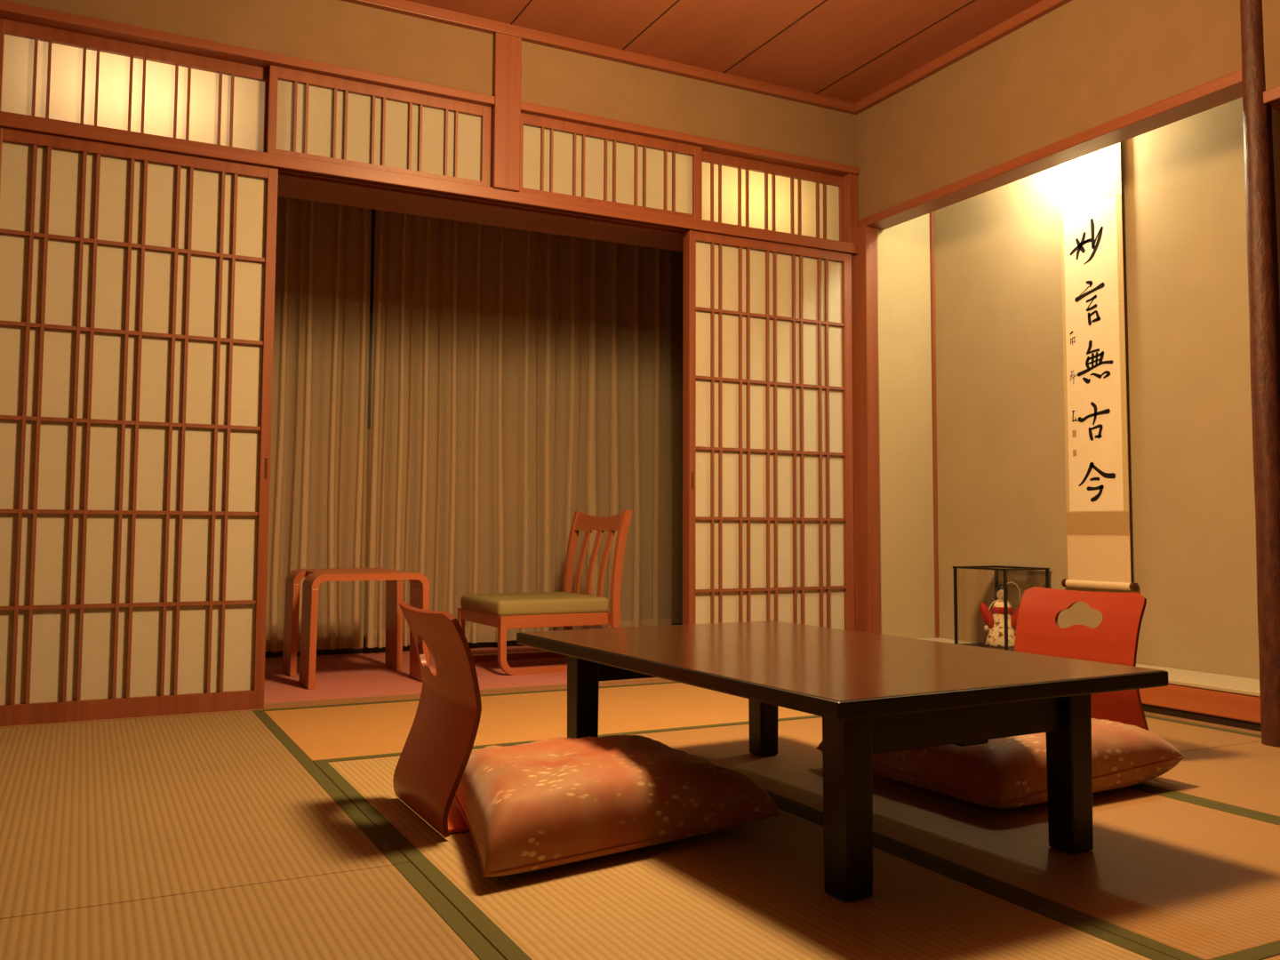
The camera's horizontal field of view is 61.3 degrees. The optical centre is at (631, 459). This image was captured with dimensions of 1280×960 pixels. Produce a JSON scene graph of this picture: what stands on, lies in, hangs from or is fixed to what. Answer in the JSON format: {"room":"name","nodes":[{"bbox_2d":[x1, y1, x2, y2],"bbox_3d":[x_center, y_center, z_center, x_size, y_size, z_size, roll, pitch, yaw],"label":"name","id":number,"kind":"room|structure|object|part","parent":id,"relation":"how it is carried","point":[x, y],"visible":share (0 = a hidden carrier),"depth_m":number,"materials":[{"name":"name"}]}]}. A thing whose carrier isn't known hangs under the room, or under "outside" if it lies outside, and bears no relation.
{"room":"traditional dwelling","nodes":[
{"label":"traditional dwelling","id":0,"kind":"room"},
{"bbox_2d":[3,0,856,167],"bbox_3d":[-0.949,-1.594,4.087,4.490,0.325,0.050,2,-4,-27],"label":"wall","id":1,"kind":"structure","parent":0,"point":[333,32],"depth_m":4.22,"materials":[{"name":"beige paint"}]},
{"bbox_2d":[0,0,858,176],"bbox_3d":[-0.919,-1.418,4.108,4.372,0.033,0.130,2,-4,-27],"label":"trim","id":2,"kind":"structure","parent":1,"relation":"attached to","point":[12,11],"depth_m":3.98,"materials":[{"name":"brown wood"}]},
{"bbox_2d":[340,0,859,114],"bbox_3d":[-0.892,-1.721,4.085,4.380,0.052,0.040,2,-4,-27],"label":"trim","id":3,"kind":"structure","parent":1,"relation":"attached to","point":[404,7],"depth_m":4.45,"materials":[{"name":"brown wood"}]},
{"bbox_2d":[264,623,682,657],"bbox_3d":[-1.069,0.957,5.644,4.450,0.089,0.120,2,-4,-27],"label":"baseboard","id":4,"kind":"structure","parent":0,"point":[476,639],"depth_m":5.46,"materials":[{"name":"black paint"}]},
{"bbox_2d":[265,196,683,639],"bbox_3d":[-1.106,-0.230,5.806,4.650,2.550,0.088,2,-4,-27],"label":"curtain","id":5,"kind":"object","parent":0,"point":[524,381],"depth_m":5.87,"materials":[{"name":"brown fabric"}]},
{"bbox_2d":[406,0,1042,103],"bbox_3d":[0.258,-1.903,1.793,4.550,0.050,5.350,2,-4,-27],"label":"ceiling","id":6,"kind":"structure","parent":0,"point":[836,38],"depth_m":4.30,"materials":[{"name":"brown wood"}]},
{"bbox_2d":[510,0,975,94],"bbox_3d":[0.239,-1.881,1.773,3.946,0.006,5.135,2,-4,-27],"label":"trim","id":7,"kind":"structure","parent":6,"relation":"attached to","point":[528,4],"depth_m":4.32,"materials":[{"name":"brown wood"}]},
{"bbox_2d":[877,213,935,639],"bbox_3d":[1.275,-0.240,5.072,0.365,2.500,0.050,2,-4,-27],"label":"wall","id":8,"kind":"structure","parent":0,"point":[906,487],"depth_m":5.04,"materials":[{"name":"plaster"}]},
{"bbox_2d":[0,126,278,726],"bbox_3d":[-1.671,-0.109,3.618,0.883,1.920,0.032,2,-4,-27],"label":"door","id":9,"kind":"structure","parent":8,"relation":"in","point":[137,284],"depth_m":3.62,"materials":[{"name":"white paper"}]},
{"bbox_3d":[-1.284,0.029,3.791,0.009,0.075,0.006,2,-4,-27],"label":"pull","id":10,"kind":"part","parent":9,"relation":"part of","materials":[{"name":"brown wood"}]},
{"bbox_2d":[0,677,674,727],"bbox_3d":[-0.575,0.918,4.152,3.562,0.052,0.123,2,-4,-27],"label":"trim","id":11,"kind":"structure","parent":8,"relation":"attached to","point":[376,699],"depth_m":3.98,"materials":[{"name":"brown wood"}]},
{"bbox_2d":[682,231,686,624],"bbox_3d":[0.609,-0.021,4.817,0.861,1.920,0.030,2,-4,-27],"label":"door","id":12,"kind":"structure","parent":8,"relation":"in","point":[684,232],"depth_m":4.63,"materials":[{"name":"brown wood"}]},
{"bbox_2d":[685,229,854,631],"bbox_3d":[0.625,-0.024,4.779,0.868,1.920,0.032,2,-4,-27],"label":"door","id":13,"kind":"structure","parent":8,"relation":"in","point":[770,530],"depth_m":4.78,"materials":[{"name":"white paper"}]},
{"bbox_3d":[0.256,0.086,4.570,0.009,0.075,0.006,2,-4,-27],"label":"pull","id":14,"kind":"part","parent":13,"relation":"part of","materials":[{"name":"brown metal"}]},
{"bbox_2d":[1138,683,1260,723],"bbox_3d":[1.640,0.829,4.125,0.098,0.084,1.850,2,-4,-27],"label":"trim","id":15,"kind":"structure","parent":8,"relation":"attached to","point":[1212,702],"depth_m":3.54,"materials":[{"name":"brown wood"}]},
{"bbox_2d":[1142,704,1261,731],"bbox_3d":[1.640,0.902,4.120,0.078,0.062,1.850,2,-4,-27],"label":"trim","id":16,"kind":"structure","parent":8,"relation":"attached to","point":[1213,719],"depth_m":3.56,"materials":[{"name":"brown wood"}]},
{"bbox_2d":[1144,711,1261,735],"bbox_3d":[1.581,0.924,4.108,0.035,0.056,1.785,2,-4,-27],"label":"trim","id":17,"kind":"structure","parent":8,"relation":"attached to","point":[1206,724],"depth_m":3.53,"materials":[{"name":"brown wood"}]},
{"bbox_2d":[856,0,1279,220],"bbox_3d":[1.791,-1.433,3.725,0.100,0.666,3.055,2,-4,-27],"label":"wall","id":18,"kind":"structure","parent":0,"point":[1081,66],"depth_m":4.07,"materials":[{"name":"beige paint"}]},
{"bbox_2d":[842,173,857,631],"bbox_3d":[1.007,-0.190,5.009,0.048,2.290,0.094,2,-4,-27],"label":"trim","id":19,"kind":"structure","parent":18,"relation":"attached to","point":[850,181],"depth_m":5.02,"materials":[{"name":"brown wood"}]},
{"bbox_2d":[855,225,880,634],"bbox_3d":[1.083,-0.048,4.968,0.068,2.062,0.090,2,-4,-27],"label":"trim","id":20,"kind":"structure","parent":18,"relation":"attached to","point":[866,260],"depth_m":4.94,"materials":[{"name":"brown wood"}]},
{"bbox_2d":[856,0,1071,112],"bbox_3d":[2.220,-1.790,2.769,0.040,0.052,5.125,2,-4,-27],"label":"trim","id":21,"kind":"structure","parent":18,"relation":"attached to","point":[1044,7],"depth_m":4.43,"materials":[{"name":"brown wood"}]},
{"bbox_2d":[856,69,1242,230],"bbox_3d":[1.536,-1.146,4.212,0.120,0.041,1.913,2,-4,-27],"label":"trim","id":22,"kind":"structure","parent":18,"relation":"attached to","point":[1228,88],"depth_m":3.98,"materials":[{"name":"brown wood"}]},
{"bbox_2d":[1240,0,1279,747],"bbox_3d":[1.931,-0.446,3.291,0.094,2.650,0.095,2,-4,-27],"label":"wooden post","id":23,"kind":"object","parent":18,"relation":"attached to","point":[1262,260],"depth_m":3.26,"materials":[{"name":"brown wood"}]},
{"bbox_2d":[1263,85,1279,111],"bbox_3d":[2.228,-1.135,2.842,0.118,0.038,1.120,2,-4,-27],"label":"trim","id":24,"kind":"structure","parent":18,"relation":"attached to","point":[1272,96],"depth_m":3.28,"materials":[{"name":"brown wood"}]},
{"bbox_2d":[916,637,1260,696],"bbox_3d":[1.721,0.783,4.168,0.287,0.014,1.850,2,-4,-27],"label":"floor","id":25,"kind":"structure","parent":0,"point":[1223,683],"depth_m":3.64,"materials":[{"name":"beige wood"}]},
{"bbox_2d":[952,565,1049,651],"bbox_3d":[1.547,0.624,4.525,0.252,0.348,0.296,2,-4,-27],"label":"glass case","id":26,"kind":"object","parent":25,"relation":"on","point":[996,568],"visible":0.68,"depth_m":4.50,"materials":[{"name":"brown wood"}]},
{"bbox_2d":[979,581,1020,647],"bbox_3d":[1.553,0.645,4.526,0.180,0.270,0.110,-1,-4,18],"label":"doll","id":27,"kind":"object","parent":26,"relation":"on","point":[995,621],"visible":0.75,"depth_m":4.50,"materials":[{"name":"white ceramic"}]},
{"bbox_3d":[1.553,0.629,4.527,0.085,0.026,0.071,-1,-4,18],"label":"sash","id":28,"kind":"part","parent":27,"relation":"part of","materials":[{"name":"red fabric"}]},
{"bbox_3d":[1.548,0.455,4.535,0.230,0.002,0.274,2,-4,-27],"label":"pane","id":29,"kind":"part","parent":26,"relation":"part of","materials":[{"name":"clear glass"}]},
{"bbox_3d":[1.548,0.454,4.536,0.252,0.008,0.296,2,-4,-27],"label":"frame","id":30,"kind":"part","parent":26,"relation":"part of","materials":[{"name":"black paint"}]},
{"bbox_2d":[934,96,1259,679],"bbox_3d":[1.883,-0.285,4.317,0.065,2.500,1.950,2,-4,-27],"label":"wall","id":31,"kind":"structure","parent":0,"point":[1001,459],"depth_m":4.13,"materials":[{"name":"paint"}]},
{"bbox_2d":[929,211,939,638],"bbox_3d":[1.433,-0.321,5.121,0.015,2.310,0.014,2,-4,-27],"label":"trim","id":32,"kind":"structure","parent":31,"relation":"attached to","point":[932,214],"depth_m":5.11,"materials":[{"name":"brown wood"}]},
{"bbox_2d":[1059,142,1138,591],"bbox_3d":[1.840,-0.483,4.301,0.040,1.984,0.341,2,-4,-27],"label":"scroll","id":33,"kind":"object","parent":31,"relation":"hanging from","point":[1095,400],"visible":0.98,"depth_m":4.28,"materials":[{"name":"paper"}]},
{"bbox_3d":[1.760,0.499,4.379,0.033,0.032,0.021,2,-4,-27],"label":"knob","id":34,"kind":"part","parent":33,"relation":"part of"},
{"bbox_3d":[1.905,0.482,4.095,0.033,0.032,0.021,2,-4,-27],"label":"knob","id":35,"kind":"part","parent":33,"relation":"part of","materials":[{"name":"brown wood"}]},
{"bbox_2d":[1271,108,1279,300],"bbox_3d":[2.140,-0.343,3.392,0.315,2.500,0.035,2,-4,-27],"label":"wall","id":36,"kind":"structure","parent":0,"point":[1276,114],"depth_m":3.35,"materials":[{"name":"paint"}]},
{"bbox_3d":[-0.792,-1.500,5.279,4.650,0.080,1.850,2,-4,-27],"label":"ceiling","id":37,"kind":"structure","parent":0,"visible":0},
{"bbox_3d":[0.430,-1.352,6.233,0.500,0.080,0.036,2,-4,-27],"label":"rail","id":38,"kind":"object","parent":37,"relation":"attached to","visible":0},
{"bbox_2d":[682,251,683,302],"bbox_3d":[0.412,-0.165,6.151,0.287,2.300,0.092,2,-4,-27],"label":"drape","id":39,"kind":"object","parent":38,"relation":"hanging from","point":[683,252],"visible":0.02,"depth_m":6.15,"materials":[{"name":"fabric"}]},
{"bbox_3d":[0.278,0.801,1.608,4.600,0.070,5.300,2,-4,-27],"label":"floor","id":40,"kind":"structure","parent":0,"visible":0},
{"bbox_2d":[0,709,409,919],"bbox_3d":[-1.257,0.811,2.675,0.918,0.031,1.897,2,-4,-27],"label":"mat","id":41,"kind":"object","parent":40,"relation":"on","point":[100,812],"visible":0.86,"depth_m":2.36,"materials":[{"name":"wicker"}]},
{"bbox_2d":[0,862,505,959],"bbox_3d":[-0.398,0.707,0.985,0.918,0.031,1.898,2,-4,-27],"label":"mat","id":42,"kind":"object","parent":40,"relation":"on","point":[394,912],"visible":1,"depth_m":1.71,"materials":[{"name":"wicker"}]},
{"bbox_2d":[263,681,822,764],"bbox_3d":[-0.269,0.882,3.709,1.777,0.031,0.942,2,-4,-27],"label":"mat","id":43,"kind":"object","parent":40,"relation":"on","point":[339,732],"visible":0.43,"depth_m":3.60,"materials":[{"name":"orange wicker"}]},
{"bbox_2d":[315,745,1178,959],"bbox_3d":[-0.017,0.788,2.230,0.886,0.031,1.925,2,-4,-27],"label":"mat","id":44,"kind":"object","parent":40,"relation":"on","point":[752,891],"visible":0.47,"depth_m":1.81,"materials":[{"name":"beige wicker"}]},
{"bbox_2d":[392,600,481,838],"bbox_3d":[-0.291,0.556,2.446,0.419,0.458,0.405,2,-4,-27],"label":"chair","id":45,"kind":"object","parent":44,"relation":"on","point":[432,763],"visible":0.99,"depth_m":2.29,"materials":[{"name":"red wood"}]},
{"bbox_3d":[-0.290,0.781,2.459,0.390,0.011,0.345,2,-4,-27],"label":"seat","id":46,"kind":"part","parent":45,"relation":"part of","materials":[{"name":"red wood"}]},
{"bbox_2d":[454,735,780,877],"bbox_3d":[-0.084,0.687,2.307,0.697,0.155,0.626,2,-4,-27],"label":"floor cushion","id":47,"kind":"object","parent":45,"relation":"on","point":[548,803],"visible":0.95,"depth_m":2.10,"materials":[{"name":"orange fabric"}]},
{"bbox_2d":[631,717,1279,959],"bbox_3d":[0.776,0.818,2.632,0.889,0.031,1.925,2,-4,-27],"label":"mat","id":48,"kind":"object","parent":40,"relation":"on","point":[1175,876],"visible":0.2,"depth_m":2.16,"materials":[{"name":"beige wicker"}]},
{"bbox_2d":[516,620,1168,902],"bbox_3d":[0.373,0.610,2.461,0.830,0.358,1.290,2,-4,-29],"label":"table","id":49,"kind":"object","parent":48,"relation":"on","point":[872,693],"visible":0.96,"depth_m":2.10,"materials":[{"name":"black paint"}]},
{"bbox_3d":[-0.126,0.642,2.766,0.064,0.328,0.064,2,-4,-29],"label":"leg","id":50,"kind":"part","parent":49,"relation":"part of","materials":[{"name":"black paint"}]},
{"bbox_3d":[0.371,0.663,3.044,0.064,0.328,0.064,2,-4,-29],"label":"leg","id":51,"kind":"part","parent":49,"relation":"part of","materials":[{"name":"black paint"}]},
{"bbox_3d":[0.375,0.588,1.875,0.064,0.328,0.064,2,-4,-29],"label":"leg","id":52,"kind":"part","parent":49,"relation":"part of","materials":[{"name":"black paint"}]},
{"bbox_3d":[0.872,0.608,2.153,0.064,0.328,0.064,2,-4,-29],"label":"leg","id":53,"kind":"part","parent":49,"relation":"part of","materials":[{"name":"black paint"}]},
{"bbox_2d":[1144,714,1261,751],"bbox_3d":[1.155,0.900,3.889,0.923,0.031,1.791,2,-4,-27],"label":"mat","id":54,"kind":"object","parent":40,"relation":"on","point":[1184,736],"visible":0.02,"depth_m":3.35,"materials":[{"name":"beige wicker"}]},
{"bbox_2d":[1014,586,1148,730],"bbox_3d":[1.167,0.602,3.061,0.419,0.458,0.405,3,-4,-31],"label":"chair","id":55,"kind":"object","parent":54,"relation":"on","point":[1115,640],"visible":0.39,"depth_m":3.10,"materials":[{"name":"red wood"}]},
{"bbox_2d":[816,718,1183,808],"bbox_3d":[0.966,0.723,2.790,0.740,0.155,0.624,2,-4,-29],"label":"floor cushion","id":56,"kind":"object","parent":55,"relation":"on","point":[1008,772],"visible":0.46,"depth_m":2.52,"materials":[{"name":"orange fabric"}]},
{"bbox_2d":[1135,741,1279,820],"bbox_3d":[1.991,0.799,2.244,0.923,0.031,1.900,2,-4,-27],"label":"mat","id":57,"kind":"object","parent":40,"relation":"on","point":[1245,777],"visible":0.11,"depth_m":2.76,"materials":[{"name":"beige wicker"}]},
{"bbox_2d":[1209,940,1279,959],"bbox_3d":[1.026,0.725,1.161,1.777,0.031,0.926,2,-4,-27],"label":"mat","id":58,"kind":"object","parent":40,"relation":"on","point":[1270,951],"visible":1,"depth_m":1.61,"materials":[{"name":"beige wicker"}]},
{"bbox_3d":[-0.805,1.012,5.118,4.650,0.086,1.850,2,-4,-27],"label":"floor","id":59,"kind":"structure","parent":0,"visible":0},
{"bbox_2d":[264,645,658,703],"bbox_3d":[-0.718,0.952,4.951,4.450,0.014,1.432,2,-4,-27],"label":"carpet","id":60,"kind":"object","parent":59,"relation":"on","point":[353,675],"visible":0.1,"depth_m":4.56,"materials":[{"name":"red carpet"}]},
{"bbox_2d":[282,568,429,689],"bbox_3d":[-1.181,0.696,4.592,0.482,0.446,0.610,2,-4,-27],"label":"side table","id":61,"kind":"object","parent":60,"relation":"on","point":[419,582],"visible":0.93,"depth_m":4.54,"materials":[{"name":"brown wood"}]},
{"bbox_3d":[-1.474,0.729,4.671,0.032,0.388,0.200,2,-4,-27],"label":"leg","id":62,"kind":"part","parent":61,"relation":"part of","materials":[{"name":"brown wood"}]},
{"bbox_3d":[-1.289,0.706,4.306,0.032,0.388,0.200,2,-4,-27],"label":"leg","id":63,"kind":"part","parent":61,"relation":"part of","materials":[{"name":"brown wood"}]},
{"bbox_3d":[-1.073,0.744,4.874,0.032,0.388,0.200,2,-4,-27],"label":"leg","id":64,"kind":"part","parent":61,"relation":"part of","materials":[{"name":"brown wood"}]},
{"bbox_3d":[-0.888,0.721,4.509,0.032,0.388,0.200,2,-4,-27],"label":"leg","id":65,"kind":"part","parent":61,"relation":"part of","materials":[{"name":"brown wood"}]},
{"bbox_2d":[457,509,632,675],"bbox_3d":[-0.407,0.591,5.032,0.649,0.720,0.568,2,-4,-28],"label":"chair","id":66,"kind":"object","parent":60,"relation":"on","point":[566,609],"visible":0.85,"depth_m":4.90,"materials":[{"name":"brown wood"}]},
{"bbox_3d":[-0.565,0.838,5.237,0.578,0.252,0.032,2,-4,-28],"label":"sled leg","id":67,"kind":"part","parent":66,"relation":"part of","materials":[{"name":"brown wood"}]},
{"bbox_3d":[-0.315,0.808,4.764,0.578,0.252,0.032,2,-4,-28],"label":"sled leg","id":68,"kind":"part","parent":66,"relation":"part of","materials":[{"name":"brown wood"}]},
{"bbox_2d":[460,592,608,615],"bbox_3d":[-0.456,0.665,5.002,0.540,0.072,0.516,2,-4,-28],"label":"seat cushion","id":69,"kind":"object","parent":66,"relation":"on","point":[533,604],"depth_m":4.83,"materials":[{"name":"green fabric"}]},
{"bbox_3d":[-0.448,0.725,5.002,0.546,0.056,0.504,2,-4,-28],"label":"seat frame","id":70,"kind":"part","parent":66,"relation":"part of","materials":[{"name":"brown wood"}]},
{"bbox_3d":[-0.294,0.601,5.388,0.097,0.694,0.030,2,-4,-28],"label":"post","id":71,"kind":"part","parent":66,"relation":"part of","materials":[{"name":"brown wood"}]},
{"bbox_3d":[-0.145,0.297,5.189,0.060,0.086,0.496,2,-4,-28],"label":"rail","id":72,"kind":"part","parent":66,"relation":"part of","materials":[{"name":"brown wood"}]},
{"bbox_3d":[-0.049,0.573,4.926,0.097,0.694,0.030,2,-4,-28],"label":"post","id":73,"kind":"part","parent":66,"relation":"part of","materials":[{"name":"brown wood"}]},
{"bbox_3d":[-2.328,-0.389,3.422,0.310,2.550,0.044,2,-4,-27],"label":"wall","id":74,"kind":"structure","parent":0,"visible":0},
{"bbox_2d":[277,177,683,251],"bbox_3d":[-0.644,-1.016,4.436,3.566,0.020,0.232,2,-4,-27],"label":"trim","id":75,"kind":"structure","parent":74,"relation":"attached to","point":[291,188],"depth_m":4.42,"materials":[{"name":"brown wood"}]},
{"bbox_3d":[-2.563,-0.310,3.216,0.910,2.365,0.100,2,-4,-27],"label":"wall","id":76,"kind":"structure","parent":0,"visible":0},
{"bbox_2d":[0,17,268,151],"bbox_3d":[-1.696,-1.266,3.722,0.872,0.329,0.030,2,-4,-27],"label":"window","id":77,"kind":"structure","parent":76,"relation":"in","point":[46,72],"depth_m":3.71,"materials":[{"name":"white paper"}]},
{"bbox_2d":[266,64,491,186],"bbox_3d":[-0.934,-1.240,4.069,0.838,0.329,0.030,2,-4,-27],"label":"window","id":78,"kind":"structure","parent":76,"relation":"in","point":[311,116],"depth_m":4.06,"materials":[{"name":"white paper"}]},
{"bbox_2d":[0,111,858,254],"bbox_3d":[-0.925,-1.050,4.091,4.372,0.046,0.130,2,-4,-27],"label":"trim","id":79,"kind":"structure","parent":76,"relation":"attached to","point":[292,168],"depth_m":4.13,"materials":[{"name":"brown wood"}]},
{"bbox_2d":[490,32,521,191],"bbox_3d":[-0.515,-1.367,4.302,0.110,0.623,0.125,2,-4,-27],"label":"trim","id":80,"kind":"structure","parent":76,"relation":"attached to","point":[507,62],"depth_m":4.24,"materials":[{"name":"brown wood"}]},
{"bbox_2d":[519,112,702,219],"bbox_3d":[-0.082,-1.208,4.500,0.851,0.329,0.030,2,-4,-27],"label":"window","id":81,"kind":"structure","parent":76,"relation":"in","point":[559,158],"depth_m":4.49,"materials":[{"name":"white paper"}]},
{"bbox_2d":[702,150,842,241],"bbox_3d":[0.630,-1.179,4.899,0.826,0.329,0.030,2,-4,-27],"label":"window","id":82,"kind":"structure","parent":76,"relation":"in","point":[740,191],"depth_m":4.90,"materials":[{"name":"white paper"}]}
]}

